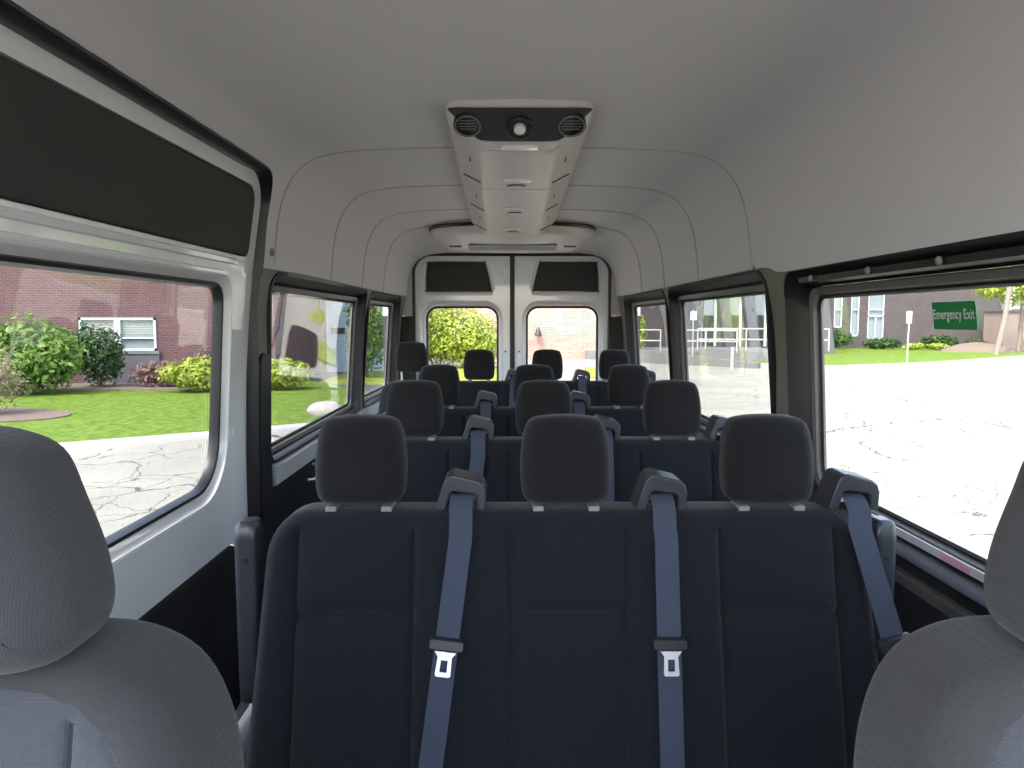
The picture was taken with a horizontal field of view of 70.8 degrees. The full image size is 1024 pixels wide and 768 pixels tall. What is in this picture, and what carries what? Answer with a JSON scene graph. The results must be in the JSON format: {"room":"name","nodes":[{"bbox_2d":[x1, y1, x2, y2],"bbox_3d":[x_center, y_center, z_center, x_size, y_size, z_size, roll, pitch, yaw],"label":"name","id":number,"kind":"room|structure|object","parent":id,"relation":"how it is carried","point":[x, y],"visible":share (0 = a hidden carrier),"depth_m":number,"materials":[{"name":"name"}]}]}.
{"room":"vehicle interior","nodes":[
{"label":"vehicle interior","id":0,"kind":"room"},
{"bbox_2d":[238,703,251,767],"bbox_3d":[0.019,1.147,2.461,1.900,0.060,5.900,0,5,0],"label":"floor","id":1,"kind":"structure","parent":0,"point":[244,722],"depth_m":2.35,"materials":[{"name":"grey rubber"}]},
{"bbox_2d":[0,425,243,767],"bbox_3d":[-0.502,0.679,0.391,0.522,1.239,0.705,0,5,0],"label":"seat","id":2,"kind":"object","parent":1,"relation":"on","point":[81,686],"visible":1,"depth_m":0.58,"materials":[{"name":"fabric"}]},
{"bbox_2d":[382,364,649,435],"bbox_3d":[0.120,0.512,2.828,1.351,1.140,0.722,0,5,0],"label":"seat","id":3,"kind":"object","parent":1,"relation":"on","point":[627,383],"visible":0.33,"depth_m":3.05,"materials":[{"name":"black fabric"}]},
{"bbox_2d":[378,342,655,414],"bbox_3d":[0.029,0.372,3.920,1.641,1.185,0.722,0,5,0],"label":"seat","id":4,"kind":"object","parent":1,"relation":"on","point":[479,364],"visible":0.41,"depth_m":4.14,"materials":[{"name":"fabric"}]},
{"bbox_2d":[386,380,730,501],"bbox_3d":[0.126,0.583,2.022,1.351,1.140,0.722,0,5,0],"label":"seat","id":5,"kind":"object","parent":1,"relation":"on","point":[671,409],"visible":0.29,"depth_m":2.24,"materials":[{"name":"black fabric"}]},
{"bbox_2d":[234,413,909,767],"bbox_3d":[0.132,0.658,1.185,1.351,1.140,0.722,0,5,0],"label":"seat","id":6,"kind":"object","parent":1,"relation":"on","point":[564,627],"visible":0.97,"depth_m":1.38,"materials":[{"name":"fabric"}]},
{"bbox_2d":[853,461,1023,767],"bbox_3d":[0.578,0.678,0.398,0.522,1.239,0.705,0,5,0],"label":"seat","id":7,"kind":"object","parent":1,"relation":"on","point":[949,693],"visible":1,"depth_m":0.62,"materials":[{"name":"fabric"}]},
{"bbox_2d":[257,268,405,533],"bbox_3d":[-0.814,0.237,3.830,0.125,1.510,2.880,0,5,0],"label":"wall","id":8,"kind":"structure","parent":0,"point":[294,492],"depth_m":2.73,"materials":[{"name":"grey plastic"}]},
{"bbox_2d":[0,0,272,517],"bbox_3d":[-0.817,0.307,1.161,0.175,1.765,2.470,0,5,0],"label":"trim","id":9,"kind":"structure","parent":8,"relation":"attached to","point":[14,17],"depth_m":1.75,"materials":[{"name":"black rubber"}]},
{"bbox_2d":[259,353,273,571],"bbox_3d":[-0.834,0.494,2.463,0.023,1.200,0.102,0,5,0],"label":"trim","id":10,"kind":"structure","parent":8,"relation":"attached to","point":[265,455],"depth_m":2.43,"materials":[{"name":"black plastic"}]},
{"bbox_2d":[270,248,274,255],"bbox_3d":[-0.798,-0.439,2.395,0.013,0.027,0.028,0,5,0],"label":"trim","id":11,"kind":"structure","parent":8,"relation":"attached to","point":[272,252],"depth_m":2.39,"materials":[{"name":"grey plastic"}]},
{"bbox_2d":[307,463,315,480],"bbox_3d":[-0.817,0.364,2.979,0.045,0.064,0.090,0,5,0],"label":"wall hook","id":12,"kind":"object","parent":8,"relation":"attached to","point":[314,478],"visible":0.46,"depth_m":2.95,"materials":[{"name":"silver metal"}]},
{"bbox_2d":[267,272,367,462],"bbox_3d":[-0.848,-0.117,3.234,0.127,0.674,1.549,0,5,0],"label":"window","id":13,"kind":"structure","parent":8,"relation":"in","point":[281,284],"depth_m":3.29,"materials":[{"name":"black"}]},
{"bbox_2d":[272,401,378,486],"bbox_3d":[-0.839,0.214,3.778,0.048,0.075,2.500,0,5,0],"label":"trim","id":14,"kind":"structure","parent":8,"relation":"attached to","point":[281,470],"depth_m":2.79,"materials":[{"name":"grey plastic"}]},
{"bbox_2d":[362,291,400,407],"bbox_3d":[-0.851,-0.235,4.587,0.139,0.679,0.996,0,5,1],"label":"window","id":15,"kind":"structure","parent":8,"relation":"in","point":[380,299],"depth_m":5.00,"materials":[{"name":"black"}]},
{"bbox_2d":[383,252,639,379],"bbox_3d":[-0.002,-0.126,5.255,1.860,1.980,0.030,0,5,0],"label":"wall","id":16,"kind":"structure","parent":0,"point":[615,309],"depth_m":5.21,"materials":[{"name":"grey plastic"}]},
{"bbox_2d":[415,256,509,380],"bbox_3d":[-0.367,-0.052,5.295,0.711,1.805,0.047,0,5,0],"label":"door","id":17,"kind":"structure","parent":16,"relation":"in","point":[452,281],"depth_m":5.23,"materials":[{"name":"white paint"}]},
{"bbox_2d":[412,253,610,379],"bbox_3d":[-0.002,-0.043,5.255,1.434,1.799,0.044,0,5,0],"label":"trim","id":18,"kind":"structure","parent":16,"relation":"attached to","point":[440,254],"depth_m":5.17,"materials":[{"name":"black rubber"}]},
{"bbox_2d":[510,256,514,375],"bbox_3d":[0.002,-0.048,5.285,0.036,1.760,0.013,0,5,0],"label":"door frame","id":19,"kind":"structure","parent":16,"relation":"attached to","point":[512,258],"depth_m":5.24,"materials":[{"name":"black rubber"}]},
{"bbox_2d":[515,256,607,379],"bbox_3d":[0.372,-0.052,5.300,0.711,1.805,0.047,0,5,0],"label":"door","id":20,"kind":"structure","parent":16,"relation":"in","point":[539,283],"depth_m":5.23,"materials":[{"name":"white paint"}]},
{"bbox_2d":[0,0,1023,295],"bbox_3d":[0.002,-0.572,2.283,1.768,0.560,6.050,0,5,0],"label":"ceiling","id":21,"kind":"structure","parent":0,"point":[723,137],"depth_m":1.65,"materials":[{"name":"grey"}]},
{"bbox_2d":[428,220,596,252],"bbox_3d":[0.003,-0.907,4.482,1.036,0.146,0.790,0,5,0],"label":"air conditioning unit","id":22,"kind":"object","parent":21,"relation":"attached to","point":[463,235],"visible":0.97,"depth_m":4.29,"materials":[{"name":"grey plastic"}]},
{"bbox_2d":[468,244,556,249],"bbox_3d":[0.004,-0.839,4.423,0.540,0.020,0.160,0,5,0],"label":"grille","id":23,"kind":"object","parent":22,"relation":"attached to","point":[470,246],"depth_m":4.38,"materials":[{"name":"grey plastic"}]},
{"bbox_2d":[446,99,593,234],"bbox_3d":[0.013,-0.815,3.085,0.476,0.107,2.390,0,5,0],"label":"console","id":24,"kind":"object","parent":21,"relation":"attached to","point":[517,158],"visible":0.96,"depth_m":2.22,"materials":[{"name":"grey plastic"}]},
{"bbox_2d":[453,113,481,136],"bbox_3d":[-0.120,-0.704,1.951,0.079,0.060,0.068,0,5,0],"label":"air vent","id":25,"kind":"object","parent":24,"relation":"attached to","point":[464,124],"depth_m":1.95,"materials":[{"name":"grey plastic"}]},
{"bbox_2d":[504,228,521,229],"bbox_3d":[0.007,-0.837,3.891,0.096,0.009,0.046,0,5,0],"label":"reading lamp","id":26,"kind":"object","parent":24,"relation":"attached to","point":[504,228],"depth_m":3.87,"materials":[{"name":"white plastic"}]},
{"bbox_2d":[504,208,525,210],"bbox_3d":[0.012,-0.775,3.194,0.096,0.009,0.040,0,5,0],"label":"reading lamp","id":27,"kind":"object","parent":24,"relation":"attached to","point":[505,209],"depth_m":3.17,"materials":[{"name":"white plastic"}]},
{"bbox_2d":[503,179,530,182],"bbox_3d":[0.017,-0.717,2.537,0.100,0.009,0.035,0,5,0],"label":"reading lamp","id":28,"kind":"object","parent":24,"relation":"attached to","point":[504,180],"depth_m":2.52,"materials":[{"name":"white plastic"}]},
{"bbox_2d":[500,145,537,150],"bbox_3d":[0.020,-0.674,2.054,0.106,0.009,0.031,0,5,0],"label":"reading lamp","id":29,"kind":"object","parent":24,"relation":"attached to","point":[502,147],"depth_m":2.04,"materials":[{"name":"white plastic"}]},
{"bbox_2d":[447,107,591,140],"bbox_3d":[0.021,-0.701,1.946,0.386,0.069,0.084,0,5,0],"label":"panel","id":30,"kind":"object","parent":24,"relation":"attached to","point":[476,123],"depth_m":1.94,"materials":[{"name":"grey plastic"}]},
{"bbox_2d":[505,116,533,140],"bbox_3d":[0.021,-0.695,1.952,0.079,0.059,0.068,0,5,0],"label":"light","id":31,"kind":"object","parent":24,"relation":"attached to","point":[517,128],"depth_m":1.94,"materials":[{"name":"white plastic"}]},
{"bbox_2d":[557,113,585,137],"bbox_3d":[0.162,-0.704,1.953,0.079,0.060,0.068,0,5,0],"label":"air vent","id":32,"kind":"object","parent":24,"relation":"attached to","point":[570,125],"depth_m":1.95,"materials":[{"name":"grey plastic"}]},
{"bbox_2d":[617,267,988,632],"bbox_3d":[0.841,0.362,2.417,0.125,1.510,5.740,0,5,0],"label":"wall","id":33,"kind":"structure","parent":0,"point":[914,613],"depth_m":2.24,"materials":[{"name":"grey plastic"}]},
{"bbox_2d":[623,289,672,379],"bbox_3d":[0.859,-0.224,4.464,0.138,0.679,1.206,0,5,-2],"label":"window","id":34,"kind":"structure","parent":33,"relation":"in","point":[631,302],"depth_m":4.96,"materials":[{"name":"black"}]},
{"bbox_2d":[667,270,775,442],"bbox_3d":[0.874,-0.101,3.087,0.127,0.679,1.429,0,5,0],"label":"window","id":35,"kind":"structure","parent":33,"relation":"in","point":[749,283],"depth_m":3.09,"materials":[{"name":"black"}]},
{"bbox_2d":[783,230,1023,614],"bbox_3d":[0.891,0.053,1.615,0.134,0.693,1.259,0,5,0],"label":"window","id":36,"kind":"structure","parent":33,"relation":"in","point":[954,567],"depth_m":1.65,"materials":[{"name":"black"}]},
{"bbox_2d":[932,301,977,329],"bbox_3d":[0.915,-0.142,1.492,0.010,0.058,0.145,0,5,0],"label":"sticker","id":37,"kind":"object","parent":36,"relation":"attached to","point":[955,315],"visible":1,"depth_m":1.49,"materials":[{"name":"green"}]},
{"bbox_2d":[894,564,977,617],"bbox_3d":[0.862,0.310,3.046,0.048,0.032,4.000,0,5,0],"label":"trim","id":38,"kind":"structure","parent":33,"relation":"attached to","point":[946,605],"depth_m":1.50,"materials":[{"name":"grey"}]},
{"bbox_3d":[-0.826,0.554,0.264,0.051,1.510,1.440,0,5,0],"label":"wall","id":39,"kind":"structure","parent":0,"visible":0},
{"bbox_2d":[0,24,260,720],"bbox_3d":[-0.843,0.251,1.667,0.125,1.765,1.409,0,5,0],"label":"door","id":40,"kind":"structure","parent":39,"relation":"in","point":[71,144],"depth_m":1.68,"materials":[{"name":"white paint"}]},
{"label":"outside","id":41,"kind":"structure","parent":0,"visible":0},
{"bbox_2d":[305,372,382,390],"bbox_3d":[-5.729,-0.037,23.500,6.400,0.112,8.900,0,5,0],"label":"driveway","id":42,"kind":"structure","parent":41,"point":[321,376],"depth_m":24.56,"materials":[{"name":"grey concrete"}]},
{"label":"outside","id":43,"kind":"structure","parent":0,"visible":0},
{"bbox_2d":[66,358,1023,558],"bbox_3d":[-0.279,-1.893,45.008,180.000,0.200,170.000,0,5,0],"label":"ground","id":44,"kind":"structure","parent":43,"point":[942,445],"depth_m":11.43,"materials":[{"name":"grey concrete"}]},
{"bbox_2d":[0,266,322,382],"bbox_3d":[-20.813,-3.895,24.507,27.250,7.520,6.200,0,5,0],"label":"brick building","id":45,"kind":"structure","parent":44,"relation":"on","point":[156,321],"depth_m":21.82,"materials":[{"name":"red brick"}]},
{"bbox_2d":[82,321,153,333],"bbox_3d":[-11.959,-1.725,21.893,2.180,0.380,0.006,0,5,0],"label":"blind","id":46,"kind":"object","parent":45,"relation":"hanging from","point":[126,327],"depth_m":21.89,"materials":[{"name":"grey plastic"}]},
{"bbox_2d":[59,422,309,449],"bbox_3d":[-12.175,1.266,8.198,28.330,0.125,4.176,-5,7,-42],"label":"kerb","id":47,"kind":"object","parent":44,"relation":"on","point":[288,427],"visible":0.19,"depth_m":11.79,"materials":[{"name":"concrete"}]},
{"bbox_2d":[321,300,383,371],"bbox_3d":[-5.479,-4.174,30.463,3.600,7.020,6.500,0,5,0],"label":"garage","id":48,"kind":"structure","parent":44,"relation":"on","point":[334,326],"depth_m":27.58,"materials":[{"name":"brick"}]},
{"bbox_2d":[428,261,595,358],"bbox_3d":[-1.339,-5.680,38.942,13.200,8.520,5.400,0,5,0],"label":"brick building","id":49,"kind":"structure","parent":44,"relation":"on","point":[571,332],"depth_m":36.91,"materials":[{"name":"brown"}]},
{"bbox_2d":[534,322,541,335],"bbox_3d":[1.328,-2.791,36.657,0.378,0.732,0.384,4,7,40],"label":"wall lantern","id":50,"kind":"object","parent":49,"relation":"attached to","point":[538,332],"visible":1,"depth_m":36.56,"materials":[{"name":"white metal"}]},
{"bbox_2d":[691,310,696,354],"bbox_3d":[8.693,-2.321,34.582,0.280,2.500,0.080,0,5,0],"label":"sign post","id":51,"kind":"object","parent":44,"relation":"on","point":[693,314],"visible":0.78,"depth_m":34.48,"materials":[{"name":"silver metal"}]},
{"bbox_2d":[640,350,760,368],"bbox_3d":[7.314,-1.278,32.722,0.300,0.750,8.274,-5,7,-45],"label":"wall","id":52,"kind":"structure","parent":44,"relation":"on","point":[646,356],"depth_m":31.66,"materials":[{"name":"concrete"}]},
{"bbox_2d":[730,347,733,369],"bbox_3d":[8.834,-1.022,28.885,0.114,0.920,0.120,0,5,0],"label":"bollard","id":53,"kind":"object","parent":44,"relation":"on","point":[732,348],"visible":1,"depth_m":28.84,"materials":[{"name":"silver metal"}]},
{"bbox_2d":[699,348,767,361],"bbox_3d":[11.109,-1.355,34.330,4.295,0.620,0.300,2,6,24],"label":"wall","id":54,"kind":"structure","parent":44,"relation":"on","point":[758,356],"depth_m":34.34,"materials":[{"name":"concrete"}]},
{"bbox_2d":[640,295,834,353],"bbox_3d":[12.650,-6.274,44.208,12.068,8.670,7.000,0,5,0],"label":"building","id":55,"kind":"structure","parent":44,"relation":"on","point":[747,311],"depth_m":41.67,"materials":[{"name":"concrete"}]},
{"bbox_2d":[761,356,1023,367],"bbox_3d":[28.398,-1.610,40.477,39.944,0.140,5.075,-3,6,-29],"label":"kerb","id":56,"kind":"object","parent":44,"relation":"on","point":[1012,357],"visible":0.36,"depth_m":32.12,"materials":[{"name":"concrete"}]},
{"bbox_2d":[829,267,1001,347],"bbox_3d":[26.594,-7.965,55.600,15.300,10.120,12.200,0,5,0],"label":"office building","id":57,"kind":"structure","parent":44,"relation":"on","point":[864,317],"depth_m":49.98,"materials":[{"name":"brick"}]},
{"bbox_2d":[1002,294,1019,309],"bbox_3d":[45.650,-5.357,60.037,14.170,4.040,8.090,0,5,0],"label":"building","id":58,"kind":"structure","parent":44,"relation":"on","point":[1016,305],"depth_m":55.95,"materials":[{"name":"grey"}]},
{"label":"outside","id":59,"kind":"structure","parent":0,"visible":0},
{"bbox_2d":[0,373,370,442],"bbox_3d":[-16.362,0.782,14.010,27.400,0.160,28.000,0,5,0],"label":"lawn","id":60,"kind":"structure","parent":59,"point":[95,415],"depth_m":15.67,"materials":[{"name":"green plant"}]},
{"bbox_2d":[0,406,70,422],"bbox_3d":[-10.639,0.723,14.540,3.346,0.185,3.214,0,5,0],"label":"garden bed","id":61,"kind":"object","parent":60,"relation":"on","point":[17,414],"visible":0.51,"depth_m":14.65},
{"bbox_2d":[0,346,34,410],"bbox_3d":[-10.817,-0.040,14.577,1.738,1.487,1.497,0,5,0],"label":"shrub","id":62,"kind":"object","parent":61,"relation":"on","point":[4,383],"visible":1,"depth_m":14.76,"materials":[{"name":"pink plant"}]},
{"bbox_2d":[0,309,89,394],"bbox_3d":[-12.759,-0.824,18.841,3.156,2.299,2.219,0,5,0],"label":"leafy shrub","id":63,"kind":"object","parent":60,"relation":"on","point":[43,360],"visible":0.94,"depth_m":18.43,"materials":[{"name":"green plant"}]},
{"bbox_2d":[3,383,209,390],"bbox_3d":[-15.809,0.172,20.737,16.600,0.185,2.300,0,5,0],"label":"garden bed","id":64,"kind":"object","parent":60,"relation":"on","point":[76,386],"depth_m":20.51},
{"bbox_2d":[68,320,127,386],"bbox_3d":[-11.854,-0.832,20.594,1.400,1.994,1.353,-5,7,-44],"label":"evergreen shrub","id":65,"kind":"object","parent":64,"relation":"on","point":[111,350],"visible":0.83,"depth_m":20.45,"materials":[{"name":"green plant"}]},
{"bbox_2d":[127,360,182,386],"bbox_3d":[-10.158,-0.271,20.800,1.875,0.855,0.997,0,5,0],"label":"shrub","id":66,"kind":"object","parent":64,"relation":"on","point":[148,374],"visible":0.43,"depth_m":20.64,"materials":[{"name":"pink plant"}]},
{"bbox_2d":[195,347,210,361],"bbox_3d":[-8.665,-0.529,20.889,1.016,1.345,0.784,0,5,0],"label":"flowering shrub","id":67,"kind":"object","parent":64,"relation":"on","point":[207,353],"visible":0.1,"depth_m":20.74,"materials":[{"name":"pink plant"}]},
{"bbox_2d":[155,355,210,391],"bbox_3d":[-8.527,-0.255,19.534,2.066,1.050,1.593,0,5,0],"label":"shrub","id":68,"kind":"object","parent":60,"relation":"on","point":[196,374],"visible":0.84,"depth_m":19.09,"materials":[{"name":"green plant"}]},
{"bbox_2d":[271,357,312,388],"bbox_3d":[-6.552,-0.268,20.180,1.849,0.959,1.542,-2,6,-23],"label":"shrub","id":69,"kind":"object","parent":60,"relation":"on","point":[282,375],"visible":0.59,"depth_m":19.86,"materials":[{"name":"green plant"}]},
{"bbox_2d":[307,401,339,415],"bbox_3d":[-3.816,0.563,14.782,0.743,0.440,0.507,0,5,0],"label":"boulder","id":70,"kind":"object","parent":60,"relation":"on","point":[322,408],"visible":0.52,"depth_m":14.59,"materials":[{"name":"beige stone"}]},
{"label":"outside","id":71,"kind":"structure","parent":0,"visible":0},
{"bbox_2d":[320,365,496,384],"bbox_3d":[-2.350,-0.328,26.559,7.600,0.150,10.000,0,5,0],"label":"lawn","id":72,"kind":"structure","parent":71,"point":[378,378],"depth_m":24.09,"materials":[{"name":"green plant"}]},
{"bbox_2d":[342,303,383,377],"bbox_3d":[-4.945,-1.715,24.371,1.557,3.086,1.498,0,5,0],"label":"leafy shrub","id":73,"kind":"object","parent":72,"relation":"on","point":[375,329],"visible":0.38,"depth_m":24.09,"materials":[{"name":"green plant"}]},
{"bbox_2d":[428,308,496,367],"bbox_3d":[-3.206,-2.125,29.483,6.016,3.103,2.702,0,5,-4],"label":"hedge","id":74,"kind":"object","parent":72,"relation":"on","point":[452,335],"visible":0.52,"depth_m":28.80,"materials":[{"name":"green plant"}]},
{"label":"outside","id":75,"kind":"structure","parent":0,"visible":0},
{"bbox_2d":[584,367,595,378],"bbox_3d":[3.985,-0.391,27.268,2.285,0.150,5.514,0,5,4],"label":"lawn","id":76,"kind":"structure","parent":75,"point":[591,370],"depth_m":27.37,"materials":[{"name":"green plant"}]},
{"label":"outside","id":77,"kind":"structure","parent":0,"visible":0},
{"bbox_2d":[747,348,1023,365],"bbox_3d":[29.019,-3.186,58.705,62.252,0.150,29.611,-4,6,-38],"label":"lawn","id":78,"kind":"structure","parent":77,"point":[842,356],"depth_m":39.70,"materials":[{"name":"green plant"}]},
{"bbox_2d":[832,329,854,348],"bbox_3d":[21.755,-2.991,48.406,2.730,1.383,1.517,0,5,0],"label":"evergreen shrub","id":79,"kind":"object","parent":78,"relation":"on","point":[839,338],"visible":0.56,"depth_m":48.04,"materials":[{"name":"green plant"}]},
{"bbox_2d":[862,337,902,348],"bbox_3d":[24.904,-2.725,48.465,2.730,0.897,1.624,0,5,0],"label":"evergreen shrub","id":80,"kind":"object","parent":78,"relation":"on","point":[883,342],"visible":1,"depth_m":48.08,"materials":[{"name":"green plant"}]},
{"bbox_2d":[906,311,911,361],"bbox_3d":[18.288,-2.154,33.261,0.230,2.400,0.085,0,5,0],"label":"sign post","id":81,"kind":"object","parent":78,"relation":"on","point":[909,313],"visible":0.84,"depth_m":33.18,"materials":[{"name":"silver metal"}]},
{"bbox_2d":[902,343,924,349],"bbox_3d":[26.309,-2.456,47.150,1.231,0.547,1.167,4,7,39],"label":"shrub","id":82,"kind":"object","parent":78,"relation":"on","point":[913,346],"visible":0.94,"depth_m":46.92,"materials":[{"name":"yellow plant"}]},
{"bbox_2d":[916,334,959,348],"bbox_3d":[28.633,-2.821,48.430,2.876,1.126,1.647,0,5,0],"label":"evergreen shrub","id":83,"kind":"object","parent":78,"relation":"on","point":[935,339],"visible":0.8,"depth_m":47.97,"materials":[{"name":"green plant"}]},
{"bbox_2d":[927,342,948,349],"bbox_3d":[27.905,-2.457,47.168,1.589,0.536,0.989,0,5,0],"label":"shrub","id":84,"kind":"object","parent":78,"relation":"on","point":[938,346],"visible":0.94,"depth_m":46.94,"materials":[{"name":"yellow plant"}]},
{"bbox_2d":[965,338,987,342],"bbox_3d":[31.254,-2.695,48.462,1.288,0.782,1.465,0,5,0],"label":"evergreen shrub","id":85,"kind":"object","parent":78,"relation":"on","point":[973,339],"visible":0.3,"depth_m":48.27,"materials":[{"name":"green plant"}]},
{"bbox_2d":[939,342,1015,351],"bbox_3d":[29.220,-2.309,45.178,4.369,0.640,3.994,3,6,27],"label":"mound","id":86,"kind":"object","parent":78,"relation":"on","point":[972,346],"visible":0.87,"depth_m":44.19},
{"bbox_2d":[970,265,1023,351],"bbox_3d":[30.685,-4.894,43.544,6.212,6.018,3.952,0,5,0],"label":"shade tree","id":87,"kind":"object","parent":78,"relation":"on","point":[988,292],"visible":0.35,"depth_m":43.43,"materials":[{"name":"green plant"}]},
{"bbox_2d":[993,286,1011,354],"bbox_3d":[27.833,-6.169,40.307,1.277,9.209,0.320,0,5,0],"label":"trunk","id":88,"kind":"object","parent":78,"relation":"on","point":[998,344],"visible":0.46,"depth_m":40.45,"materials":[{"name":"brown wood"}]},
{"bbox_2d":[982,310,1023,349],"bbox_3d":[32.899,-3.603,48.101,1.700,2.660,2.200,0,5,0],"label":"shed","id":89,"kind":"object","parent":78,"relation":"on","point":[992,318],"visible":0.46,"depth_m":47.30,"materials":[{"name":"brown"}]},
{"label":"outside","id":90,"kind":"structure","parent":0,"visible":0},
{"bbox_2d":[585,347,767,359],"bbox_3d":[9.023,-1.508,37.578,10.500,0.550,7.800,0,5,0],"label":"terrace","id":91,"kind":"object","parent":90,"point":[589,354],"visible":0.23,"depth_m":37.98,"materials":[{"name":"concrete"}]},
{"bbox_2d":[640,314,647,349],"bbox_3d":[6.324,-2.594,37.587,1.589,2.497,1.145,0,5,0],"label":"shrub","id":92,"kind":"object","parent":91,"relation":"on","point":[642,325],"visible":0.12,"depth_m":37.42,"materials":[{"name":"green plant"}]},
{"bbox_2d":[640,329,660,350],"bbox_3d":[5.881,-2.191,36.023,3.110,1.085,0.103,1,5,9],"label":"handrail","id":93,"kind":"object","parent":91,"relation":"on","point":[640,329],"visible":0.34,"depth_m":35.80,"materials":[{"name":"silver metal"}]},
{"bbox_2d":[687,330,737,352],"bbox_3d":[9.346,-2.094,34.928,3.108,1.085,0.093,3,6,27],"label":"handrail","id":94,"kind":"object","parent":91,"relation":"on","point":[705,341],"visible":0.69,"depth_m":34.71,"materials":[{"name":"silver metal"}]},
{"bbox_2d":[697,328,829,350],"bbox_3d":[12.721,-2.272,36.655,6.400,1.135,0.127,1,5,15],"label":"handrail","id":95,"kind":"object","parent":91,"relation":"on","point":[746,329],"visible":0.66,"depth_m":36.81,"materials":[{"name":"silver metal"}]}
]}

